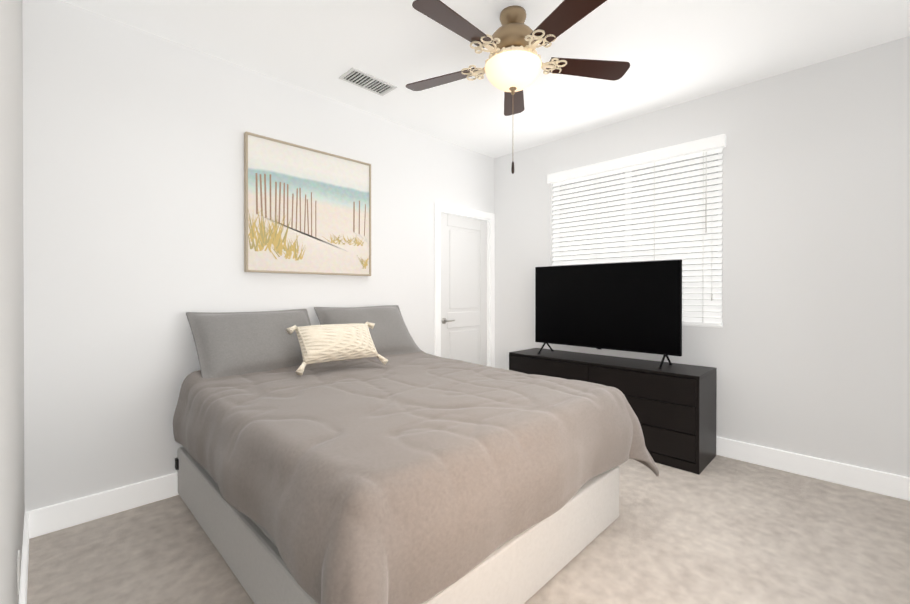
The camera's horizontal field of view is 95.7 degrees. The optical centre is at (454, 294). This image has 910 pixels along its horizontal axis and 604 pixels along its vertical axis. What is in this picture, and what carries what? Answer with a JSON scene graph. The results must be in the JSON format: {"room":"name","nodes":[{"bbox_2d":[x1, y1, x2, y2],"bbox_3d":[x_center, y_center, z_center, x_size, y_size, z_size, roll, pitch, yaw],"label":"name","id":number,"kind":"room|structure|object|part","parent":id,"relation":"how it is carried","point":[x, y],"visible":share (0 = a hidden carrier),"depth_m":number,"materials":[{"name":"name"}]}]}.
{"room":"bedroom","nodes":[
{"label":"bedroom","id":0,"kind":"room"},
{"bbox_2d":[0,0,24,603],"bbox_3d":[-0.982,-0.146,0.795,3.620,2.730,0.145,0,0,45],"label":"wall","id":1,"kind":"structure","parent":0,"point":[12,497],"depth_m":1.14,"materials":[{"name":"white paint"}]},
{"bbox_2d":[17,550,19,594],"bbox_3d":[-1.430,0.909,1.349,0.070,0.115,0.006,0,0,45],"label":"electrical outlet","id":2,"kind":"object","parent":1,"relation":"attached to","point":[18,570],"visible":1,"depth_m":1.33,"materials":[{"name":"white plastic"}]},
{"bbox_2d":[19,513,28,603],"bbox_3d":[-0.920,1.151,0.852,3.364,0.135,0.016,0,0,45],"label":"baseboard","id":3,"kind":"structure","parent":1,"relation":"attached to","point":[24,577],"depth_m":1.68,"materials":[{"name":"white paint"}]},
{"bbox_2d":[22,0,493,511],"bbox_3d":[-0.846,-0.157,3.419,0.120,2.730,3.775,0,0,45],"label":"wall","id":4,"kind":"structure","parent":0,"point":[133,195],"depth_m":2.39,"materials":[{"name":"white paint"}]},
{"bbox_2d":[25,473,178,538],"bbox_3d":[-1.162,1.142,3.009,0.016,0.135,2.740,0,0,45],"label":"baseboard","id":5,"kind":"structure","parent":4,"relation":"attached to","point":[55,517],"depth_m":2.23,"materials":[{"name":"white paint"}]},
{"bbox_2d":[244,132,370,275],"bbox_3d":[-1.054,-0.616,3.091,0.038,0.930,0.980,0,0,45],"label":"picture","id":6,"kind":"object","parent":4,"relation":"attached to","point":[307,210],"visible":1,"depth_m":3.02,"materials":[{"name":"paper"}]},
{"bbox_2d":[441,213,486,365],"bbox_3d":[0.108,0.191,4.316,0.094,2.003,0.730,0,0,45],"label":"door","id":7,"kind":"structure","parent":4,"relation":"in","point":[463,288],"depth_m":4.32,"materials":[{"name":"white paint"}]},
{"bbox_2d":[435,202,494,366],"bbox_3d":[0.081,0.154,4.343,0.138,2.100,0.900,0,0,45],"label":"door frame","id":8,"kind":"structure","parent":4,"relation":"attached to","point":[439,206],"depth_m":4.44,"materials":[{"name":"white paint"}]},
{"bbox_2d":[27,455,909,603],"bbox_3d":[0.346,1.263,2.142,3.620,0.100,3.920,0,0,45],"label":"floor","id":9,"kind":"structure","parent":0,"point":[719,529],"depth_m":1.95,"materials":[{"name":"carpet"}]},
{"bbox_2d":[173,305,658,603],"bbox_3d":[-0.322,0.654,2.314,2.155,1.117,1.916,0,0,45],"label":"bed","id":10,"kind":"object","parent":9,"relation":"on","point":[364,455],"visible":1,"depth_m":1.61,"materials":[{"name":"fabric"}]},
{"bbox_3d":[-0.392,0.730,2.350,1.995,0.384,1.610,0,0,45],"label":"mattress","id":11,"kind":"part","parent":10,"relation":"part of","materials":[{"name":"white fabric"}]},
{"bbox_2d":[186,309,310,377],"bbox_3d":[-1.211,0.293,2.597,0.373,0.392,0.785,0,0,45],"label":"pillow","id":12,"kind":"object","parent":10,"relation":"on","point":[228,344],"depth_m":2.46,"materials":[{"name":"grey fabric"}]},
{"bbox_2d":[314,305,420,355],"bbox_3d":[-0.649,0.281,3.165,0.384,0.393,0.791,0,0,45],"label":"pillow","id":13,"kind":"object","parent":10,"relation":"on","point":[390,335],"depth_m":3.14,"materials":[{"name":"grey fabric"}]},
{"bbox_2d":[509,348,716,474],"bbox_3d":[1.233,0.878,3.482,1.590,0.660,0.455,0,0,45],"label":"dresser","id":14,"kind":"object","parent":9,"relation":"on","point":[673,406],"visible":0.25,"depth_m":2.98,"materials":[{"name":"black wood"}]},
{"bbox_2d":[535,260,681,368],"bbox_3d":[1.224,0.145,3.491,1.268,0.804,0.254,0,0,45],"label":"tv","id":15,"kind":"object","parent":14,"relation":"on","point":[632,306],"visible":1,"depth_m":3.39,"materials":[{"name":"black plastic"}]},
{"bbox_2d":[61,0,909,157],"bbox_3d":[0.346,-1.567,2.130,3.620,0.100,3.920,0,0,45],"label":"ceiling","id":16,"kind":"structure","parent":0,"point":[673,52],"depth_m":2.52,"materials":[{"name":"white paint"}]},
{"bbox_2d":[338,67,396,95],"bbox_3d":[-0.619,-1.514,2.953,0.190,0.010,0.370,0,0,45],"label":"ceiling vent","id":17,"kind":"object","parent":16,"relation":"in","point":[364,80],"visible":1,"depth_m":2.94,"materials":[{"name":"silver metal"}]},
{"bbox_2d":[406,0,629,173],"bbox_3d":[0.279,-1.084,2.198,1.288,0.864,1.229,0,0,45],"label":"fan","id":18,"kind":"object","parent":16,"relation":"hanging from","point":[514,65],"visible":1,"depth_m":2.13,"materials":[{"name":"brown wood"}]},
{"bbox_3d":[0.314,-1.173,2.233,0.304,0.118,0.304,0,0,45],"label":"lamp shade","id":19,"kind":"part","parent":18,"relation":"part of","materials":[{"name":"white glass"}]},
{"bbox_2d":[494,36,909,477],"bbox_3d":[1.726,-0.157,3.443,3.500,2.730,0.120,0,0,45],"label":"wall","id":20,"kind":"structure","parent":0,"point":[805,350],"depth_m":2.78,"materials":[{"name":"white paint"}]},
{"bbox_2d":[555,148,722,322],"bbox_3d":[1.548,-0.463,3.667,1.470,1.420,0.050,0,0,45],"label":"window","id":21,"kind":"structure","parent":20,"relation":"in","point":[646,212],"depth_m":3.53,"materials":[{"name":"white glass"}]},
{"bbox_2d":[547,134,725,325],"bbox_3d":[1.483,-0.476,3.601,1.510,1.418,0.095,0,0,45],"label":"window blinds","id":22,"kind":"object","parent":21,"relation":"attached to","point":[703,289],"visible":0.71,"depth_m":3.41,"materials":[{"name":"white plastic"}]},
{"bbox_2d":[682,324,722,327],"bbox_3d":[1.506,0.241,3.627,1.468,0.012,0.070,0,0,45],"label":"window sill","id":23,"kind":"structure","parent":20,"relation":"attached to","point":[721,326],"depth_m":3.17,"materials":[{"name":"white paint"}]},
{"bbox_2d":[716,437,909,500],"bbox_3d":[1.636,1.140,3.442,3.380,0.135,0.016,0,0,45],"label":"baseboard","id":24,"kind":"structure","parent":20,"relation":"attached to","point":[885,483],"depth_m":2.69,"materials":[{"name":"white paint"}]}
]}

